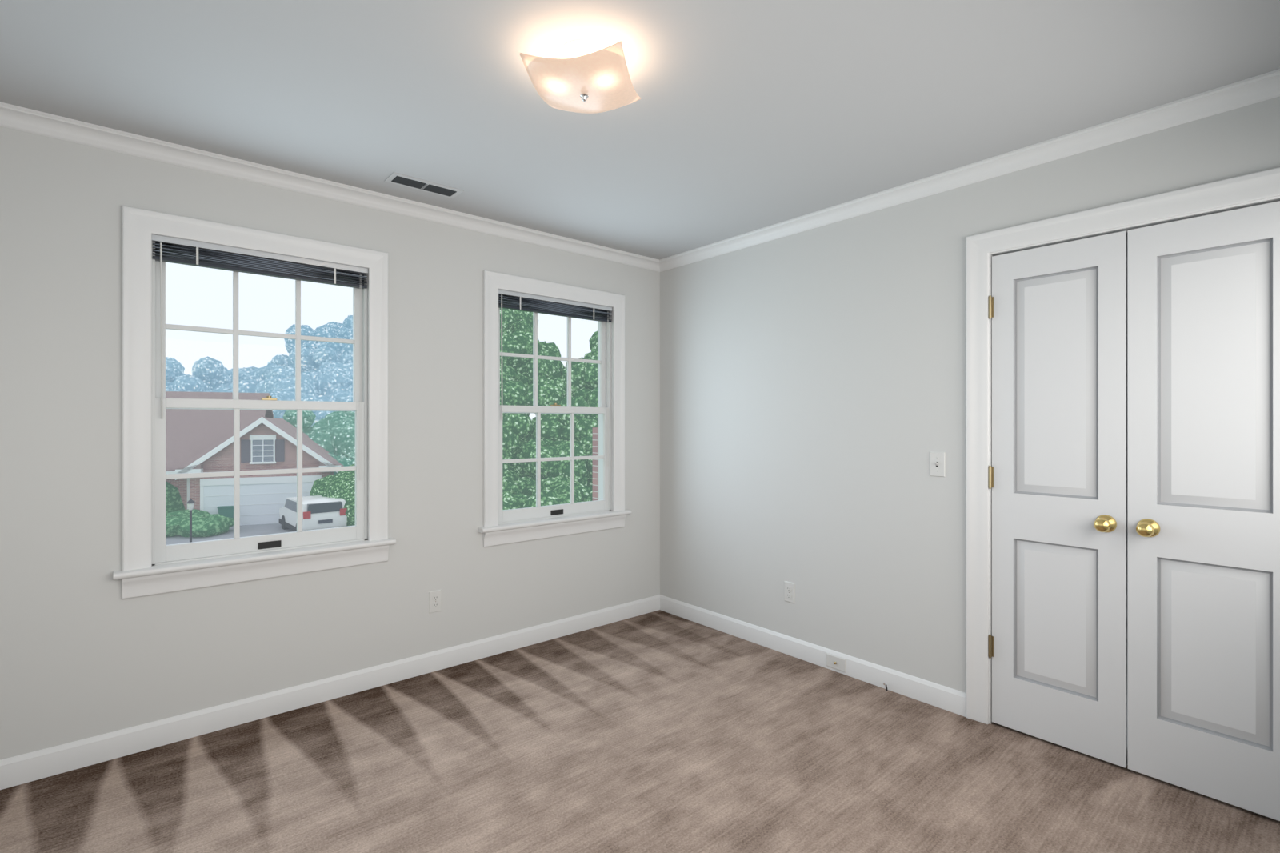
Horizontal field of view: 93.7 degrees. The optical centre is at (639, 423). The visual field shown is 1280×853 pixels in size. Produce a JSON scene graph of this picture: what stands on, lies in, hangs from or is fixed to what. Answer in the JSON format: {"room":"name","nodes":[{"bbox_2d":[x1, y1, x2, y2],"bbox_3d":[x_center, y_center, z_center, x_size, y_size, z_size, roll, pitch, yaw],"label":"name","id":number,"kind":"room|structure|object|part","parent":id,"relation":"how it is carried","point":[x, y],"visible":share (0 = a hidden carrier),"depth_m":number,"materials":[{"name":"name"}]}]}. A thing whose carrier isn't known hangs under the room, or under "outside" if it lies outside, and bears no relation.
{"room":"empty bedroom","nodes":[
{"label":"empty bedroom","id":0,"kind":"room"},
{"bbox_2d":[165,315,355,426],"bbox_3d":[-48.991,-1.206,79.034,40.098,28.819,58.335,0,0,-40],"label":"trees","id":1,"kind":"object","parent":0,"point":[326,368],"visible":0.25,"depth_m":74.35,"materials":[{"name":"blue plant"}]},
{"bbox_2d":[283,410,355,474],"bbox_3d":[-24.114,4.441,44.734,13.618,11.508,33.758,0,0,-41],"label":"trees","id":2,"kind":"object","parent":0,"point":[335,433],"visible":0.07,"depth_m":38.49,"materials":[{"name":"green plant"}]},
{"bbox_2d":[0,126,659,759],"bbox_3d":[-1.331,0.090,3.109,4.100,2.440,0.200,0,0,-40],"label":"wall","id":3,"kind":"structure","parent":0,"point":[79,660],"depth_m":2.60,"materials":[{"name":"grey paint"}]},
{"bbox_2d":[113,205,395,599],"bbox_3d":[-1.686,-0.081,2.729,1.064,1.551,0.188,0,0,-41],"label":"window","id":4,"kind":"structure","parent":3,"relation":"in","point":[140,578],"depth_m":2.52,"materials":[{"name":"white paint"}]},
{"bbox_2d":[152,241,367,565],"bbox_3d":[-1.711,-0.092,2.758,0.840,1.355,0.111,0,0,-40],"label":"sash","id":5,"kind":"object","parent":4,"relation":"attached to","point":[162,553],"depth_m":2.67,"materials":[{"name":"white wood"}]},
{"bbox_2d":[152,233,367,419],"bbox_3d":[-1.675,-0.243,2.716,0.832,1.050,0.040,0,0,-40],"label":"blind","id":6,"kind":"object","parent":4,"relation":"attached to","point":[171,250],"depth_m":2.65,"materials":[{"name":"black plastic"}]},
{"bbox_2d":[428,589,441,613],"bbox_3d":[-1.085,0.945,3.183,0.070,0.115,0.008,0,0,-41],"label":"outlet","id":7,"kind":"object","parent":3,"relation":"attached to","point":[434,596],"visible":1,"depth_m":3.18,"materials":[{"name":"white plastic"}]},
{"bbox_2d":[478,270,631,547],"bbox_3d":[-0.522,-0.081,3.723,1.064,1.551,0.188,0,0,-41],"label":"window","id":8,"kind":"structure","parent":3,"relation":"in","point":[494,534],"depth_m":3.53,"materials":[{"name":"white paint"}]},
{"bbox_2d":[498,308,611,523],"bbox_3d":[-0.547,-0.092,3.752,0.840,1.355,0.111,0,0,-40],"label":"sash","id":9,"kind":"object","parent":8,"relation":"attached to","point":[604,503],"depth_m":3.79,"materials":[{"name":"white wood"}]},
{"bbox_2d":[498,288,612,466],"bbox_3d":[-0.511,-0.243,3.710,0.832,1.050,0.040,0,0,-40],"label":"blind","id":10,"kind":"object","parent":8,"relation":"attached to","point":[507,299],"depth_m":3.69,"materials":[{"name":"black plastic"}]},
{"bbox_2d":[500,308,597,509],"bbox_3d":[-2.507,-0.253,17.946,11.757,8.760,12.298,0,0,12],"label":"trees","id":11,"kind":"object","parent":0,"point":[518,430],"visible":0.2,"depth_m":17.25,"materials":[{"name":"green plant"}]},
{"bbox_2d":[0,0,1279,259],"bbox_3d":[-0.146,-1.190,1.722,4.100,0.120,3.850,0,0,-41],"label":"ceiling","id":12,"kind":"structure","parent":0,"point":[749,115],"depth_m":2.02,"materials":[{"name":"white paint"}]},
{"bbox_2d":[384,172,463,198],"bbox_3d":[-1.024,-1.127,2.854,0.330,0.006,0.125,0,0,-41],"label":"ceiling vent","id":13,"kind":"object","parent":12,"relation":"in","point":[397,178],"visible":1,"depth_m":2.84,"materials":[{"name":"silver metal"}]},
{"bbox_2d":[520,40,640,113],"bbox_3d":[-0.171,-1.059,1.843,0.300,0.142,0.300,0,0,10],"label":"ceiling light fixture","id":14,"kind":"object","parent":12,"relation":"attached to","point":[588,77],"visible":1,"depth_m":1.78,"materials":[{"name":"white glass"}]},
{"bbox_2d":[0,609,1279,852],"bbox_3d":[-0.146,1.370,1.722,4.100,0.120,3.850,0,0,-41],"label":"floor","id":15,"kind":"structure","parent":0,"point":[658,731],"depth_m":2.23,"materials":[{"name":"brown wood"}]},
{"bbox_2d":[660,96,1279,692],"bbox_3d":[1.668,0.090,3.139,0.900,2.440,3.650,0,0,-41],"label":"wall","id":16,"kind":"structure","parent":0,"point":[810,379],"depth_m":3.11,"materials":[{"name":"grey paint"}]},
{"bbox_2d":[0,594,965,789],"bbox_3d":[-0.146,1.259,1.722,3.700,0.102,3.450,0,0,-41],"label":"baseboard","id":17,"kind":"structure","parent":16,"relation":"attached to","point":[30,766],"depth_m":2.88,"materials":[{"name":"white paint"}]},
{"bbox_2d":[0,68,1279,271],"bbox_3d":[-0.146,-1.098,1.722,3.700,0.064,3.450,0,0,-41],"label":"crown molding","id":18,"kind":"structure","parent":16,"relation":"attached to","point":[1264,86],"depth_m":2.59,"materials":[{"name":"white paint"}]},
{"bbox_2d":[784,580,794,603],"bbox_3d":[0.846,0.958,3.403,0.008,0.115,0.070,0,0,-41],"label":"outlet","id":19,"kind":"object","parent":16,"relation":"attached to","point":[789,586],"visible":1,"depth_m":3.40,"materials":[{"name":"white plastic"}]},
{"bbox_2d":[826,652,887,690],"bbox_3d":[1.109,1.269,3.064,0.054,0.084,0.364,0,0,-31],"label":"outlet","id":20,"kind":"object","parent":16,"relation":"attached to","point":[833,661],"visible":1,"depth_m":3.15,"materials":[{"name":"white plastic"}]},
{"bbox_2d":[929,451,945,476],"bbox_3d":[1.374,0.190,2.778,0.016,0.115,0.070,0,0,-41],"label":"light switch","id":21,"kind":"object","parent":16,"relation":"attached to","point":[937,459],"visible":1,"depth_m":2.78,"materials":[{"name":"white plastic"}]},
{"bbox_2d":[992,231,1127,767],"bbox_3d":[1.664,0.286,2.422,0.112,2.023,0.460,0,0,-41],"label":"closet door","id":22,"kind":"structure","parent":16,"relation":"in","point":[1060,319],"depth_m":2.41,"materials":[{"name":"white paint"}]},
{"bbox_3d":[1.761,0.385,2.281,0.077,0.068,0.068,0,0,-40],"label":"knob","id":23,"kind":"part","parent":22,"relation":"part of","materials":[{"name":"gold metal"}]},
{"bbox_2d":[965,167,1279,723],"bbox_3d":[1.898,0.239,2.315,0.221,2.141,1.127,0,0,-41],"label":"door frame","id":24,"kind":"structure","parent":16,"relation":"attached to","point":[1261,187],"depth_m":2.61,"materials":[{"name":"white paint"}]},
{"bbox_2d":[1128,200,1279,820],"bbox_3d":[1.967,0.286,2.067,0.112,2.023,0.460,0,0,-41],"label":"closet door","id":25,"kind":"structure","parent":16,"relation":"in","point":[1204,291],"depth_m":2.10,"materials":[{"name":"white paint"}]},
{"bbox_3d":[1.843,0.385,2.185,0.077,0.068,0.068,0,0,-40],"label":"knob","id":26,"kind":"part","parent":25,"relation":"part of","materials":[{"name":"gold metal"}]},
{"bbox_2d":[988,295,993,658],"bbox_3d":[1.524,0.233,2.607,0.015,1.573,0.018,0,0,-40],"label":"door hinges","id":27,"kind":"object","parent":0,"point":[990,299],"depth_m":2.60,"materials":[{"name":"metal"}]},
{"label":"outside","id":28,"kind":"structure","parent":0,"visible":0},
{"bbox_2d":[166,523,293,544],"bbox_3d":[-58.271,5.545,97.724,280.000,0.530,215.050,0,0,-40],"label":"driveway","id":29,"kind":"structure","parent":28,"point":[246,530],"depth_m":28.80,"materials":[{"name":"grey concrete"}]},
{"bbox_2d":[186,497,195,542],"bbox_3d":[-19.487,4.275,26.029,0.314,2.070,0.314,0,0,-18],"label":"lamppost","id":30,"kind":"object","parent":29,"relation":"on","point":[190,503],"visible":0.86,"depth_m":25.99,"materials":[{"name":"grey metal"}]},
{"bbox_2d":[217,505,233,526],"bbox_3d":[-21.252,4.770,30.899,0.720,1.080,0.740,0,0,-24],"label":"bin","id":31,"kind":"object","parent":29,"relation":"on","point":[225,510],"visible":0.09,"depth_m":30.61,"materials":[{"name":"teal plastic"}]},
{"bbox_2d":[165,391,343,525],"bbox_3d":[-28.137,1.710,34.376,20.220,7.200,12.920,0,0,-24],"label":"house","id":32,"kind":"structure","parent":29,"relation":"on","point":[198,441],"depth_m":31.72,"materials":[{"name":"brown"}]},
{"bbox_2d":[166,463,355,536],"bbox_3d":[-19.579,3.950,30.630,15.527,3.924,6.965,0,0,4],"label":"hedge","id":33,"kind":"object","parent":29,"relation":"on","point":[341,485],"visible":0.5,"depth_m":28.85,"materials":[{"name":"green plant"}]},
{"bbox_2d":[279,495,347,531],"bbox_3d":[-16.133,4.450,29.507,1.920,1.720,4.820,0,0,-42],"label":"car","id":34,"kind":"object","parent":29,"relation":"on","point":[318,511],"visible":0.74,"depth_m":28.04,"materials":[{"name":"white paint"}]},
{"bbox_2d":[592,427,597,500],"bbox_3d":[-0.427,2.680,7.010,0.170,5.261,0.200,0,0,-41],"label":"brick pier","id":35,"kind":"structure","parent":29,"relation":"on","point":[594,429],"depth_m":7.00,"materials":[{"name":"red"}]}
]}

